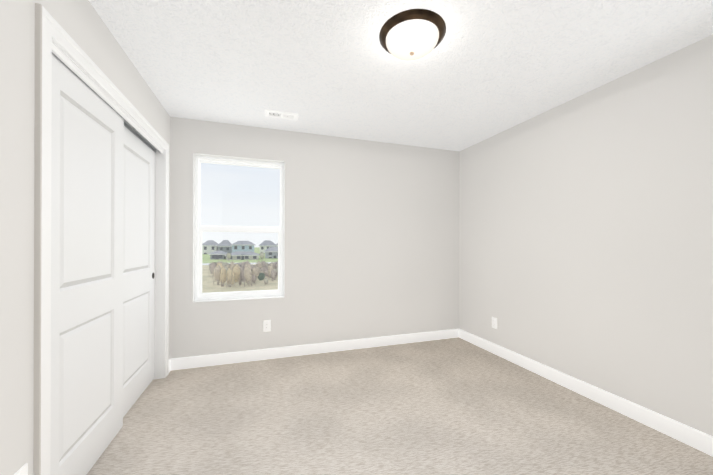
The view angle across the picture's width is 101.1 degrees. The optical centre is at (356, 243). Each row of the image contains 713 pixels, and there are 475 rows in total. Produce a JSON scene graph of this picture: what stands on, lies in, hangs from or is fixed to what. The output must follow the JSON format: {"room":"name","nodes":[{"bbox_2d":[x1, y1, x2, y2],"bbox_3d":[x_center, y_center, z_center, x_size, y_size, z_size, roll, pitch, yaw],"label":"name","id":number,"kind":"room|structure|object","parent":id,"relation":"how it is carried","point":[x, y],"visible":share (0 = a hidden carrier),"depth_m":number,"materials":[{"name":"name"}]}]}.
{"room":"empty bedroom","nodes":[
{"label":"empty bedroom","id":0,"kind":"room"},
{"bbox_2d":[0,0,169,474],"bbox_3d":[-1.249,-0.005,0.965,0.125,2.440,3.870,0,0,-18],"label":"wall","id":1,"kind":"structure","parent":0,"point":[83,25],"depth_m":1.07,"materials":[{"name":"paint"}]},
{"bbox_2d":[14,463,27,474],"bbox_3d":[-1.212,0.873,1.057,0.007,0.120,0.076,0,0,-18],"label":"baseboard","id":2,"kind":"structure","parent":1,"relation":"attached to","point":[23,470],"depth_m":1.07,"materials":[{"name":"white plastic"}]},
{"bbox_2d":[33,3,168,474],"bbox_3d":[-1.550,0.144,1.910,0.145,2.140,1.687,0,0,-18],"label":"closet door","id":3,"kind":"structure","parent":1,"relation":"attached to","point":[64,57],"depth_m":1.54,"materials":[{"name":"white paint"}]},
{"bbox_2d":[52,53,160,152],"bbox_3d":[-1.562,-0.831,1.905,0.090,0.030,1.527,0,0,-18],"label":"closet track","id":4,"kind":"object","parent":1,"relation":"attached to","point":[132,129],"visible":0.17,"depth_m":2.12,"materials":[{"name":"silver metal"}]},
{"bbox_2d":[169,117,458,358],"bbox_3d":[-0.251,-0.002,3.427,3.564,2.440,0.180,0,0,-18],"label":"wall","id":5,"kind":"structure","parent":0,"point":[371,239],"depth_m":3.33,"materials":[{"name":"paint"}]},
{"bbox_2d":[193,153,284,301],"bbox_3d":[-1.214,-0.159,3.098,0.878,1.469,0.161,0,0,-18],"label":"window","id":6,"kind":"structure","parent":5,"relation":"in","point":[198,230],"depth_m":3.08,"materials":[{"name":"white plastic"}]},
{"bbox_2d":[263,320,270,331],"bbox_3d":[-0.944,0.866,3.100,0.076,0.120,0.007,0,0,-18],"label":"electrical outlet","id":7,"kind":"object","parent":5,"relation":"attached to","point":[266,325],"visible":1,"depth_m":3.10,"materials":[{"name":"white plastic"}]},
{"bbox_2d":[170,329,458,370],"bbox_3d":[-0.224,1.163,3.335,3.314,0.110,0.013,0,0,-18],"label":"baseboard","id":8,"kind":"structure","parent":5,"relation":"attached to","point":[232,357],"depth_m":3.21,"materials":[{"name":"white paint"}]},
{"bbox_2d":[87,337,712,474],"bbox_3d":[0.372,1.249,1.530,3.564,0.060,4.175,0,0,-18],"label":"floor","id":9,"kind":"structure","parent":0,"point":[455,406],"depth_m":1.99,"materials":[{"name":"beige carpet"}]},
{"bbox_2d":[89,0,712,150],"bbox_3d":[0.379,-1.261,1.531,3.564,0.080,4.175,0,0,-18],"label":"ceiling","id":10,"kind":"structure","parent":0,"point":[483,70],"depth_m":1.93,"materials":[{"name":"white paint"}]},
{"bbox_2d":[265,109,298,120],"bbox_3d":[-0.708,-1.217,2.780,0.307,0.013,0.145,0,0,-18],"label":"ceiling vent","id":11,"kind":"object","parent":10,"relation":"in","point":[281,114],"visible":1,"depth_m":2.77,"materials":[{"name":"white metal"}]},
{"bbox_2d":[379,9,445,59],"bbox_3d":[0.323,-1.160,1.710,0.380,0.121,0.380,0,0,-18],"label":"flush-mount ceiling light","id":12,"kind":"object","parent":10,"relation":"attached to","point":[412,34],"visible":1,"depth_m":1.62,"materials":[{"name":"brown glass"}]},
{"bbox_2d":[459,35,712,435],"bbox_3d":[2.037,0.004,1.984,0.125,2.440,3.995,0,0,-18],"label":"wall","id":13,"kind":"structure","parent":0,"point":[586,237],"depth_m":2.20,"materials":[{"name":"paint"}]},
{"bbox_2d":[492,317,496,328],"bbox_3d":[1.538,0.881,3.276,0.007,0.120,0.076,0,0,-18],"label":"electrical outlet","id":14,"kind":"object","parent":13,"relation":"attached to","point":[494,322],"visible":1,"depth_m":3.27,"materials":[{"name":"white plastic"}]},
{"bbox_2d":[459,329,712,456],"bbox_3d":[1.950,1.169,2.015,0.013,0.110,3.857,0,0,-18],"label":"baseboard","id":15,"kind":"structure","parent":13,"relation":"attached to","point":[691,436],"depth_m":2.19,"materials":[{"name":"white paint"}]},
{"label":"outside","id":16,"kind":"structure","parent":0,"visible":0},
{"bbox_2d":[202,240,217,253],"bbox_3d":[-78.577,2.801,158.166,8.309,9.605,11.200,0,0,-18],"label":"house","id":17,"kind":"structure","parent":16,"point":[208,246],"depth_m":153.64,"materials":[{"name":"white"}]},
{"bbox_2d":[208,251,226,258],"bbox_3d":[-54.053,4.441,115.188,5.917,3.666,10.200,0,0,-18],"label":"house","id":18,"kind":"structure","parent":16,"point":[216,254],"depth_m":111.09,"materials":[{"name":"grey"}]},
{"bbox_2d":[217,240,231,252],"bbox_3d":[-69.512,2.698,155.893,7.352,9.655,11.200,0,0,-18],"label":"house","id":19,"kind":"structure","parent":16,"point":[222,246],"depth_m":151.58,"materials":[{"name":"grey"}]},
{"bbox_2d":[202,247,277,292],"bbox_3d":[-53.172,4.880,158.444,320.000,2.250,325.400,0,0,-18],"label":"ground","id":20,"kind":"structure","parent":16,"point":[208,285],"depth_m":46.22,"materials":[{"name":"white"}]},
{"bbox_2d":[224,251,259,259],"bbox_3d":[-44.024,4.633,114.286,12.510,3.514,10.200,0,0,-18],"label":"house","id":21,"kind":"structure","parent":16,"point":[237,254],"depth_m":110.57,"materials":[{"name":"white"}]},
{"bbox_2d":[208,252,277,286],"bbox_3d":[-23.817,4.441,74.934,24.932,3.534,68.562,0,0,-18],"label":"thicket","id":22,"kind":"object","parent":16,"point":[217,271],"depth_m":44.65,"materials":[{"name":"beige plant"}]},
{"bbox_2d":[231,241,254,252],"bbox_3d":[-56.334,2.738,146.552,11.125,8.760,11.200,0,0,-18],"label":"house","id":23,"kind":"structure","parent":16,"point":[237,245],"depth_m":142.14,"materials":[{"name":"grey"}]},
{"bbox_2d":[258,240,276,252],"bbox_3d":[-52.958,2.790,175.046,10.392,9.850,11.200,0,0,-18],"label":"house","id":24,"kind":"structure","parent":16,"point":[263,245],"depth_m":170.35,"materials":[{"name":"white"}]},
{"bbox_2d":[264,246,277,257],"bbox_3d":[-34.627,4.142,123.705,8.380,6.187,10.200,0,0,-18],"label":"house","id":25,"kind":"structure","parent":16,"point":[271,250],"depth_m":119.39,"materials":[{"name":"grey"}]}
]}

